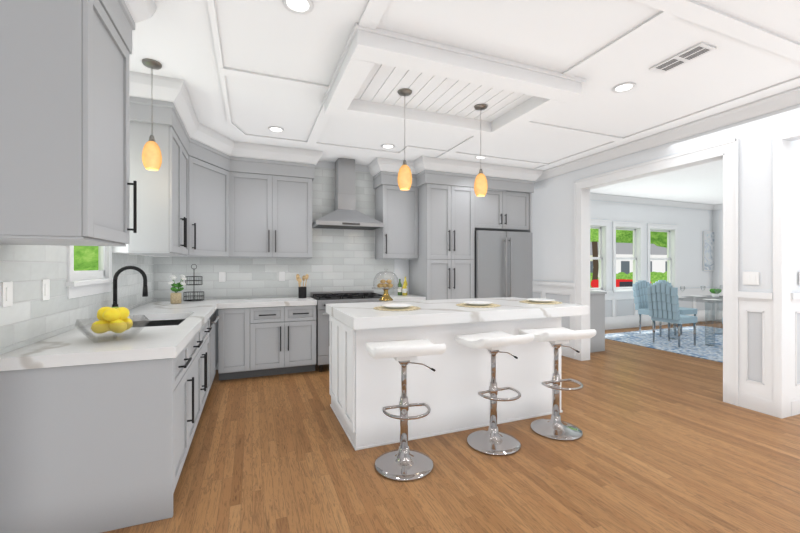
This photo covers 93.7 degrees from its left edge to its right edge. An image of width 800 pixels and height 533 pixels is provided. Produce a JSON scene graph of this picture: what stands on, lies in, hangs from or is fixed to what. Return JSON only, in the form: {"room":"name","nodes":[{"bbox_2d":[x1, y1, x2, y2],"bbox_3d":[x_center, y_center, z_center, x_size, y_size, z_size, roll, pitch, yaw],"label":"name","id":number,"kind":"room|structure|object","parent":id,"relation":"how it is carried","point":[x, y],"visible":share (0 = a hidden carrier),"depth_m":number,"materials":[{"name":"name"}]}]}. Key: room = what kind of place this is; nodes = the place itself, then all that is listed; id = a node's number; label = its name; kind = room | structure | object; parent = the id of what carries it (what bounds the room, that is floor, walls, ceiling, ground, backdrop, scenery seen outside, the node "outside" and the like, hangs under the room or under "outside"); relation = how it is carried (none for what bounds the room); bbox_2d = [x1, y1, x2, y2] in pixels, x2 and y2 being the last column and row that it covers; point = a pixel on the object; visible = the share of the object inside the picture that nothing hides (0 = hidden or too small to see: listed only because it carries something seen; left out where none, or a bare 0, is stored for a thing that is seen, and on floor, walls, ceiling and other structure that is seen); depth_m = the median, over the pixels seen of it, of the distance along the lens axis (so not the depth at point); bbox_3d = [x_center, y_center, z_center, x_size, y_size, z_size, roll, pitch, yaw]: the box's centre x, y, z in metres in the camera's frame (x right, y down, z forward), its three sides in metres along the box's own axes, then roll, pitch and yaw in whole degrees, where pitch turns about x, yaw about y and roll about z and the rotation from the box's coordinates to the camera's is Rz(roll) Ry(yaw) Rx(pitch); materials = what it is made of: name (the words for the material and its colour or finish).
{"room":"kitchen","nodes":[
{"label":"kitchen","id":0,"kind":"room"},
{"bbox_2d":[0,121,169,354],"bbox_3d":[-1.419,-0.085,0.731,0.255,2.850,8.800,0,0,-21],"label":"wall","id":1,"kind":"structure","parent":0,"point":[28,316],"depth_m":2.23,"materials":[{"name":"white tile"}]},
{"bbox_2d":[2,282,11,306],"bbox_3d":[-1.925,0.135,1.839,0.009,0.118,0.075,0,0,-21],"label":"light switch","id":2,"kind":"object","parent":1,"relation":"attached to","point":[6,293],"visible":1,"depth_m":1.83,"materials":[{"name":"white plastic"}]},
{"bbox_2d":[41,279,48,299],"bbox_3d":[-2.060,0.135,2.181,0.009,0.118,0.075,0,0,-21],"label":"electrical outlet","id":3,"kind":"object","parent":1,"relation":"attached to","point":[44,289],"visible":1,"depth_m":2.17,"materials":[{"name":"white plastic"}]},
{"bbox_2d":[0,0,156,246],"bbox_3d":[-1.556,-0.811,1.705,0.609,1.407,0.803,0,0,-21],"label":"upper cabinet","id":4,"kind":"object","parent":1,"relation":"attached to","point":[64,122],"visible":1,"depth_m":1.50,"materials":[{"name":"grey wood"}]},
{"bbox_2d":[66,246,112,298],"bbox_3d":[-2.321,-0.420,2.810,0.100,1.260,0.830,0,0,-21],"label":"kitchen window","id":5,"kind":"structure","parent":1,"relation":"in","point":[86,283],"depth_m":2.79,"materials":[{"name":"white wood"}]},
{"bbox_2d":[128,75,195,254],"bbox_3d":[-2.186,-0.818,3.493,0.336,1.396,0.939,0,0,-21],"label":"upper cabinet","id":6,"kind":"object","parent":1,"relation":"attached to","point":[164,195],"depth_m":3.07,"materials":[{"name":"grey wood"}]},
{"bbox_2d":[154,156,504,369],"bbox_3d":[-0.518,-0.085,5.681,5.780,2.850,0.168,0,0,-21],"label":"wall","id":7,"kind":"structure","parent":0,"point":[342,260],"depth_m":5.33,"materials":[{"name":"ceramic tile"},{"name":"paint"}]},
{"bbox_2d":[192,155,231,254],"bbox_3d":[-2.156,-0.668,4.256,0.370,0.980,0.574,0,0,-21],"label":"upper cabinet","id":8,"kind":"object","parent":7,"relation":"attached to","point":[202,204],"depth_m":4.28,"materials":[{"name":"grey wood"}]},
{"bbox_2d":[219,272,224,280],"bbox_3d":[-2.313,0.135,4.879,0.075,0.118,0.009,0,0,-21],"label":"electrical outlet","id":9,"kind":"object","parent":7,"relation":"attached to","point":[221,276],"visible":1,"depth_m":4.88,"materials":[{"name":"white plastic"}]},
{"bbox_2d":[224,139,315,258],"bbox_3d":[-1.702,-0.818,4.906,1.042,1.396,0.417,0,0,-21],"label":"upper cabinet","id":10,"kind":"object","parent":7,"relation":"attached to","point":[272,214],"depth_m":4.75,"materials":[{"name":"grey wood"}]},
{"bbox_2d":[279,272,284,280],"bbox_3d":[-1.623,0.135,5.151,0.075,0.118,0.009,0,0,-21],"label":"electrical outlet","id":11,"kind":"object","parent":7,"relation":"attached to","point":[281,276],"visible":1,"depth_m":5.15,"materials":[{"name":"white plastic"}]},
{"bbox_2d":[312,158,383,229],"bbox_3d":[-0.741,-1.024,5.237,0.933,0.965,0.492,0,0,-21],"label":"range hood","id":12,"kind":"object","parent":7,"relation":"attached to","point":[345,214],"visible":0.9,"depth_m":5.21,"materials":[{"name":"silver metal"}]},
{"bbox_2d":[102,321,799,532],"bbox_3d":[3.874,1.370,3.084,12.330,0.060,9.300,0,0,-21],"label":"floor","id":13,"kind":"structure","parent":0,"point":[669,442],"depth_m":2.50,"materials":[{"name":"brown wood"}]},
{"bbox_2d":[0,339,191,532],"bbox_3d":[-1.660,0.912,2.137,0.732,0.856,0.579,0,0,-21],"label":"base cabinet","id":14,"kind":"object","parent":13,"relation":"on","point":[96,448],"depth_m":1.88,"materials":[{"name":"grey wood"}]},
{"bbox_2d":[0,299,219,370],"bbox_3d":[-2.109,0.557,3.301,0.750,0.264,3.105,0,0,-21],"label":"countertop","id":15,"kind":"structure","parent":14,"relation":"on","point":[169,330],"depth_m":2.10,"materials":[{"name":"white stone"}]},
{"bbox_2d":[75,315,149,342],"bbox_3d":[-1.682,0.368,2.198,0.330,0.110,0.330,0,0,-40],"label":"glass fruit bowl","id":16,"kind":"object","parent":15,"relation":"on","point":[117,336],"visible":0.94,"depth_m":2.15,"materials":[{"name":"clear glass"}]},
{"bbox_2d":[91,307,132,333],"bbox_3d":[-1.685,0.311,2.194,0.188,0.154,0.192,0,0,-21],"label":"lemons","id":17,"kind":"object","parent":16,"relation":"in","point":[110,315],"visible":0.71,"depth_m":2.15,"materials":[{"name":"yellow food"}]},
{"bbox_2d":[112,266,147,306],"bbox_3d":[-2.241,0.208,3.101,0.259,0.430,0.104,0,0,-21],"label":"faucet","id":18,"kind":"object","parent":15,"relation":"on","point":[145,286],"visible":0.75,"depth_m":3.10,"materials":[{"name":"black metal"}]},
{"bbox_2d":[168,275,185,303],"bbox_3d":[-2.557,0.259,4.314,0.177,0.328,0.128,0,0,-21],"label":"flower vase","id":19,"kind":"object","parent":15,"relation":"on","point":[175,297],"visible":1,"depth_m":4.28,"materials":[{"name":"wicker"}]},
{"bbox_2d":[183,264,203,300],"bbox_3d":[-2.524,0.197,4.595,0.226,0.453,0.226,0,0,-21],"label":"wire basket stand","id":20,"kind":"object","parent":15,"relation":"on","point":[197,295],"visible":1,"depth_m":4.59,"materials":[{"name":"black metal"}]},
{"bbox_2d":[192,325,203,438],"bbox_3d":[-1.868,0.912,2.665,0.732,0.856,0.792,0,0,-21],"label":"base cabinet","id":21,"kind":"object","parent":13,"relation":"on","point":[198,340],"depth_m":2.96,"materials":[{"name":"grey wood"}]},
{"bbox_2d":[204,318,211,403],"bbox_3d":[-2.104,0.912,3.265,0.732,0.856,0.734,0,0,-21],"label":"base cabinet","id":22,"kind":"object","parent":13,"relation":"on","point":[207,328],"depth_m":3.53,"materials":[{"name":"grey wood"}]},
{"bbox_2d":[209,312,219,387],"bbox_3d":[-2.256,0.929,3.927,0.631,0.821,0.600,0,0,-21],"label":"dishwasher","id":23,"kind":"object","parent":13,"relation":"on","point":[214,318],"visible":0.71,"depth_m":3.96,"materials":[{"name":"silver metal"}]},
{"bbox_2d":[216,307,255,380],"bbox_3d":[-2.019,0.912,4.674,0.399,0.856,0.617,0,0,-21],"label":"base cabinet","id":24,"kind":"object","parent":13,"relation":"on","point":[235,327],"depth_m":4.41,"materials":[{"name":"grey wood"}]},
{"bbox_2d":[256,305,315,376],"bbox_3d":[-1.554,0.912,4.857,0.837,0.856,0.617,0,0,-21],"label":"base cabinet","id":25,"kind":"object","parent":13,"relation":"on","point":[285,335],"depth_m":4.59,"materials":[{"name":"grey wood"}]},
{"bbox_2d":[220,297,316,308],"bbox_3d":[-1.682,0.455,4.791,1.136,0.059,0.645,0,0,-21],"label":"countertop","id":26,"kind":"structure","parent":25,"relation":"on","point":[280,301],"depth_m":4.57,"materials":[{"name":"white stone"}]},
{"bbox_2d":[296,274,308,297],"bbox_3d":[-1.318,0.260,5.054,0.158,0.325,0.146,0,0,-21],"label":"utensil crock","id":27,"kind":"object","parent":26,"relation":"on","point":[302,292],"visible":1,"depth_m":5.01,"materials":[{"name":"black ceramic"}]},
{"bbox_2d":[311,290,387,371],"bbox_3d":[-0.704,0.850,5.134,0.925,0.980,0.706,0,0,-21],"label":"range","id":28,"kind":"object","parent":13,"relation":"on","point":[323,299],"visible":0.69,"depth_m":4.77,"materials":[{"name":"silver metal"}]},
{"bbox_2d":[382,294,425,301],"bbox_3d":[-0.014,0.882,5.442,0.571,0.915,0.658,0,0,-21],"label":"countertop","id":29,"kind":"structure","parent":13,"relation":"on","point":[407,297],"depth_m":5.21,"materials":[{"name":"white"}]},
{"bbox_2d":[398,278,407,295],"bbox_3d":[0.032,0.303,5.516,0.143,0.240,0.066,0,0,29],"label":"oil bottle","id":30,"kind":"object","parent":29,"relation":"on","point":[403,290],"depth_m":5.50,"materials":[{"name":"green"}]},
{"bbox_2d":[366,339,445,480],"bbox_3d":[0.030,0.919,2.521,0.460,0.839,0.421,0,0,-16],"label":"bar stool","id":31,"kind":"object","parent":13,"relation":"on","point":[403,462],"visible":1,"depth_m":2.48,"materials":[{"name":"silver metal"}]},
{"bbox_2d":[328,313,562,450],"bbox_3d":[0.405,0.895,3.529,1.969,0.890,0.956,0,0,-21],"label":"kitchen island","id":32,"kind":"object","parent":13,"relation":"on","point":[364,387],"depth_m":3.02,"materials":[{"name":"white wood"}]},
{"bbox_2d":[326,297,588,328],"bbox_3d":[0.513,0.408,3.577,2.240,0.086,1.090,0,0,-21],"label":"island countertop","id":33,"kind":"structure","parent":32,"relation":"on","point":[362,315],"depth_m":3.13,"materials":[{"name":"white stone"}]},
{"bbox_2d":[372,279,399,300],"bbox_3d":[-0.150,0.252,4.026,0.310,0.223,0.310,0,0,-21],"label":"cake stand","id":34,"kind":"object","parent":33,"relation":"on","point":[385,296],"visible":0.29,"depth_m":3.98,"materials":[{"name":"gold metal"}]},
{"bbox_2d":[373,269,398,287],"bbox_3d":[-0.150,0.122,4.026,0.276,0.203,0.276,0,0,-21],"label":"dome","id":35,"kind":"object","parent":34,"relation":"on","point":[384,279],"visible":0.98,"depth_m":4.00,"materials":[{"name":"clear glass"}]},
{"bbox_2d":[373,303,419,310],"bbox_3d":[-0.026,0.348,3.259,0.412,0.029,0.410,0,0,-21],"label":"place setting","id":36,"kind":"object","parent":33,"relation":"on","point":[396,307],"visible":1,"depth_m":3.21,"materials":[{"name":"white ceramic"}]},
{"bbox_2d":[456,301,500,307],"bbox_3d":[0.730,0.348,3.510,0.412,0.029,0.410,0,0,-21],"label":"place setting","id":37,"kind":"object","parent":33,"relation":"on","point":[482,304],"visible":1,"depth_m":3.45,"materials":[{"name":"white ceramic"}]},
{"bbox_2d":[519,298,561,303],"bbox_3d":[1.425,0.348,3.802,0.412,0.029,0.410,0,0,-21],"label":"place setting","id":38,"kind":"object","parent":33,"relation":"on","point":[539,301],"visible":1,"depth_m":3.74,"materials":[{"name":"white ceramic"}]},
{"bbox_2d":[367,156,542,299],"bbox_3d":[0.876,-0.087,5.738,2.637,2.855,0.759,0,0,-21],"label":"upper cabinets","id":39,"kind":"object","parent":13,"relation":"on","point":[429,228],"visible":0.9,"depth_m":5.44,"materials":[{"name":"grey wood"}]},
{"bbox_2d":[455,331,533,455],"bbox_3d":[0.713,0.919,2.838,0.483,0.839,0.421,0,0,-21],"label":"bar stool","id":40,"kind":"object","parent":13,"relation":"on","point":[492,440],"visible":0.98,"depth_m":2.80,"materials":[{"name":"silver metal"}]},
{"bbox_2d":[475,230,532,298],"bbox_3d":[1.493,0.403,5.963,1.004,1.875,0.758,0,0,-21],"label":"refrigerator","id":41,"kind":"object","parent":13,"relation":"on","point":[503,263],"visible":0.46,"depth_m":5.63,"materials":[{"name":"silver metal"}]},
{"bbox_2d":[519,327,595,440],"bbox_3d":[1.282,0.919,3.064,0.478,0.839,0.420,0,0,-21],"label":"bar stool","id":42,"kind":"object","parent":13,"relation":"on","point":[555,427],"visible":1,"depth_m":3.03,"materials":[{"name":"silver metal"}]},
{"bbox_2d":[590,291,606,352],"bbox_3d":[2.682,0.870,6.464,0.719,0.940,1.418,0,0,-21],"label":"sideboard","id":43,"kind":"object","parent":13,"relation":"on","point":[597,316],"visible":0.19,"depth_m":5.89,"materials":[{"name":"grey wood"}]},
{"bbox_2d":[605,325,722,362],"bbox_3d":[5.633,1.334,6.813,3.300,0.010,2.250,0,0,-21],"label":"dining rug","id":44,"kind":"object","parent":13,"relation":"on","point":[701,348],"visible":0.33,"depth_m":6.74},
{"bbox_2d":[633,280,675,336],"bbox_3d":[5.025,0.806,7.401,0.500,1.043,0.589,0,0,-21],"label":"dining chair","id":45,"kind":"object","parent":44,"relation":"on","point":[640,295],"visible":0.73,"depth_m":7.52,"materials":[{"name":"blue fabric"}]},
{"bbox_2d":[647,283,696,346],"bbox_3d":[4.653,0.806,6.422,0.589,1.043,0.500,0,0,-21],"label":"dining chair","id":46,"kind":"object","parent":44,"relation":"on","point":[663,304],"visible":1,"depth_m":6.29,"materials":[{"name":"blue fabric"}]},
{"bbox_2d":[653,280,696,334],"bbox_3d":[5.583,0.806,7.621,0.500,1.043,0.589,0,0,-21],"label":"dining chair","id":47,"kind":"object","parent":44,"relation":"on","point":[685,311],"visible":0.21,"depth_m":7.38,"materials":[{"name":"blue fabric"}]},
{"bbox_2d":[670,295,722,345],"bbox_3d":[5.774,0.954,6.864,1.900,0.748,1.000,0,0,-21],"label":"dining table","id":48,"kind":"object","parent":44,"relation":"on","point":[713,320],"visible":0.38,"depth_m":6.72,"materials":[{"name":"clear glass"}]},
{"bbox_2d":[700,287,722,300],"bbox_3d":[5.333,0.473,6.407,0.256,0.210,0.311,0,0,29],"label":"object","id":49,"kind":"object","parent":48,"relation":"on","point":[714,291],"depth_m":6.81,"materials":[{"name":"white ceramic"}]},
{"bbox_2d":[130,0,799,204],"bbox_3d":[3.874,-1.540,3.084,12.330,0.060,9.300,0,0,-21],"label":"ceiling","id":50,"kind":"structure","parent":0,"point":[174,38],"depth_m":2.80,"materials":[{"name":"white paint"}]},
{"bbox_2d":[142,58,161,170],"bbox_3d":[-1.840,-1.115,2.783,0.128,0.790,0.128,0,0,-21],"label":"pendant light","id":51,"kind":"object","parent":50,"relation":"hanging from","point":[151,156],"visible":1,"depth_m":2.75,"materials":[{"name":"yellow glass"}]},
{"bbox_2d":[268,126,283,132],"bbox_3d":[-1.362,-1.504,4.118,0.172,0.009,0.172,0,0,-21],"label":"recessed light","id":52,"kind":"object","parent":50,"relation":"in","point":[275,129],"visible":0.96,"depth_m":4.12,"materials":[{"name":"white"}]},
{"bbox_2d":[282,0,312,13],"bbox_3d":[-0.585,-1.504,2.149,0.172,0.009,0.172,0,0,-21],"label":"recessed light","id":53,"kind":"object","parent":50,"relation":"in","point":[300,6],"visible":1,"depth_m":2.16,"materials":[{"name":"white"}]},
{"bbox_2d":[381,144,394,148],"bbox_3d":[-0.150,-1.504,4.699,0.172,0.009,0.172,0,0,-21],"label":"recessed light","id":54,"kind":"object","parent":50,"relation":"in","point":[388,146],"visible":0.98,"depth_m":4.70,"materials":[{"name":"white"}]},
{"bbox_2d":[322,23,585,138],"bbox_3d":[0.390,-1.450,3.225,1.904,0.120,1.198,0,0,-21],"label":"ceiling","id":55,"kind":"structure","parent":50,"relation":"attached to","point":[450,87],"depth_m":3.03,"materials":[{"name":"white"}]},
{"bbox_2d":[397,88,411,189],"bbox_3d":[0.041,-1.080,3.209,0.128,0.840,0.128,0,0,-21],"label":"pendant light","id":56,"kind":"object","parent":55,"relation":"hanging from","point":[404,178],"visible":0.98,"depth_m":3.17,"materials":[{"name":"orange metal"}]},
{"bbox_2d":[474,104,487,196],"bbox_3d":[0.755,-1.080,3.505,0.128,0.840,0.128,0,0,-21],"label":"pendant light","id":57,"kind":"object","parent":55,"relation":"hanging from","point":[480,186],"visible":0.98,"depth_m":3.46,"materials":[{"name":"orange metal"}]},
{"bbox_2d":[207,0,799,164],"bbox_3d":[1.513,-1.502,1.374,4.298,0.016,7.848,0,0,-21],"label":"molding","id":58,"kind":"structure","parent":50,"relation":"attached to","point":[696,12],"depth_m":2.54,"materials":[{"name":"white paint"}]},
{"bbox_2d":[612,82,635,92],"bbox_3d":[1.884,-1.504,3.155,0.172,0.009,0.172,0,0,-21],"label":"recessed light","id":59,"kind":"object","parent":50,"relation":"in","point":[623,87],"visible":1,"depth_m":3.15,"materials":[{"name":"white"}]},
{"bbox_2d":[533,76,799,169],"bbox_3d":[3.457,-1.503,2.302,0.040,0.014,8.150,0,0,-21],"label":"crown molding","id":60,"kind":"structure","parent":50,"relation":"attached to","point":[797,78],"depth_m":3.72,"materials":[{"name":"white wood"}]},
{"bbox_2d":[649,42,715,72],"bbox_3d":[2.035,-1.503,2.716,0.160,0.013,0.360,0,0,-21],"label":"ceiling vent","id":61,"kind":"object","parent":50,"relation":"in","point":[686,56],"visible":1,"depth_m":2.69,"materials":[{"name":"white metal"}]},
{"bbox_2d":[590,199,712,290],"bbox_3d":[4.939,-0.085,8.265,6.270,2.850,0.160,0,0,-21],"label":"wall","id":62,"kind":"structure","parent":0,"point":[693,224],"depth_m":8.82,"materials":[{"name":"white paint"}]},
{"bbox_2d":[590,219,610,295],"bbox_3d":[4.028,-0.175,7.880,0.882,1.610,0.210,0,0,-21],"label":"dining window","id":63,"kind":"structure","parent":62,"relation":"in","point":[602,226],"depth_m":7.95,"materials":[{"name":"white wood"}]},
{"bbox_2d":[612,221,643,295],"bbox_3d":[4.956,-0.168,8.245,0.961,1.595,0.210,0,0,-21],"label":"dining window","id":64,"kind":"structure","parent":62,"relation":"in","point":[637,230],"depth_m":8.30,"materials":[{"name":"white wood"}]},
{"bbox_2d":[590,193,716,209],"bbox_3d":[4.912,-1.452,8.117,6.110,0.115,0.095,0,0,-21],"label":"crown molding","id":65,"kind":"structure","parent":62,"relation":"attached to","point":[594,196],"depth_m":8.38,"materials":[{"name":"white wood"}]},
{"bbox_2d":[605,289,712,329],"bbox_3d":[4.903,0.935,8.142,6.109,0.810,0.044,0,0,-21],"label":"trim","id":66,"kind":"structure","parent":62,"relation":"attached to","point":[620,312],"depth_m":8.23,"materials":[{"name":"white wood"}]},
{"bbox_2d":[647,223,678,289],"bbox_3d":[5.996,-0.168,8.655,1.040,1.595,0.210,0,0,-21],"label":"dining window","id":67,"kind":"structure","parent":62,"relation":"in","point":[672,253],"depth_m":8.76,"materials":[{"name":"white wood"}]},
{"bbox_2d":[703,231,713,270],"bbox_3d":[7.853,-0.377,9.306,1.012,0.959,0.031,0,0,-21],"label":"picture","id":68,"kind":"object","parent":62,"relation":"attached to","point":[708,251],"visible":0.36,"depth_m":9.17,"materials":[{"name":"fabric"}]},
{"bbox_2d":[532,104,799,292],"bbox_3d":[3.714,-0.085,2.645,0.130,2.850,8.600,0,0,-21],"label":"wall","id":69,"kind":"structure","parent":0,"point":[553,224],"depth_m":3.62,"materials":[{"name":"white paint"}]},
{"bbox_2d":[533,281,573,358],"bbox_3d":[2.298,0.790,6.022,0.030,1.100,1.279,0,0,-21],"label":"trim","id":70,"kind":"structure","parent":69,"relation":"attached to","point":[563,292],"depth_m":5.65,"materials":[{"name":"white wood"}]},
{"bbox_2d":[535,86,799,181],"bbox_3d":[3.598,-1.452,2.599,0.120,0.115,8.600,0,0,-21],"label":"crown molding","id":71,"kind":"structure","parent":69,"relation":"attached to","point":[777,101],"depth_m":3.97,"materials":[{"name":"white wood"}]},
{"bbox_2d":[574,123,799,418],"bbox_3d":[3.543,0.054,3.079,0.182,2.572,5.132,0,0,-21],"label":"door frame","id":72,"kind":"structure","parent":69,"relation":"attached to","point":[726,152],"depth_m":3.65,"materials":[{"name":"white wood"}]},
{"bbox_2d":[743,272,758,284],"bbox_3d":[3.288,0.110,3.515,0.009,0.118,0.120,0,0,-21],"label":"light switch","id":73,"kind":"object","parent":69,"relation":"attached to","point":[751,278],"visible":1,"depth_m":3.51,"materials":[{"name":"white plastic"}]},
{"bbox_2d":[736,291,772,415],"bbox_3d":[3.297,0.790,3.486,0.030,1.100,0.267,0,0,-21],"label":"panel","id":74,"kind":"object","parent":69,"relation":"attached to","point":[755,351],"depth_m":3.48,"materials":[{"name":"white"}]},
{"bbox_2d":[713,209,722,287],"bbox_3d":[8.534,-0.085,7.476,0.160,2.850,3.944,0,0,-21],"label":"wall","id":75,"kind":"structure","parent":0,"point":[718,247],"depth_m":9.16,"materials":[{"name":"white paint"}]},
{"bbox_2d":[713,289,722,320],"bbox_3d":[8.421,0.935,7.504,0.030,0.810,3.720,0,0,-21],"label":"trim","id":76,"kind":"structure","parent":75,"relation":"attached to","point":[714,305],"depth_m":9.16,"materials":[{"name":"white"}]},
{"bbox_2d":[791,139,799,292],"bbox_3d":[6.316,-0.085,4.553,6.110,2.850,0.130,0,0,-21],"label":"wall","id":77,"kind":"structure","parent":0,"point":[795,210],"depth_m":3.41,"materials":[{"name":"white paint"}]},
{"bbox_2d":[791,293,799,415],"bbox_3d":[4.899,0.790,3.909,2.999,1.100,0.030,0,0,-21],"label":"trim","id":78,"kind":"structure","parent":77,"relation":"attached to","point":[795,297],"depth_m":3.39,"materials":[{"name":"white"}]},
{"label":"outside","id":79,"kind":"structure","parent":0,"visible":0},
{"bbox_2d":[590,228,666,287],"bbox_3d":[39.882,-17.620,62.464,160.000,42.080,73.999,0,0,-21],"label":"trees","id":80,"kind":"object","parent":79,"point":[659,239],"visible":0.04,"depth_m":35.07,"materials":[{"name":"green plant"}]},
{"bbox_3d":[-7.188,2.230,45.534,140.000,0.120,150.000,0,0,-21],"label":"ground","id":81,"kind":"structure","parent":79,"visible":0},
{"bbox_2d":[74,246,97,270],"bbox_3d":[-10.684,-1.735,12.988,7.640,7.850,28.000,0,0,-21],"label":"foliage","id":82,"kind":"object","parent":81,"relation":"on","point":[85,258],"visible":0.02,"depth_m":4.66,"materials":[{"name":"green plant"}]},
{"bbox_2d":[591,279,650,287],"bbox_3d":[12.598,1.480,21.498,4.700,1.420,1.830,0,0,-21],"label":"car","id":83,"kind":"object","parent":81,"relation":"on","point":[619,283],"visible":0.1,"depth_m":20.65,"materials":[{"name":"red metal"}]},
{"bbox_2d":[590,242,666,277],"bbox_3d":[22.606,-0.335,43.566,27.200,5.050,10.500,0,0,-21],"label":"house","id":84,"kind":"structure","parent":81,"relation":"on","point":[624,250],"depth_m":40.24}
]}

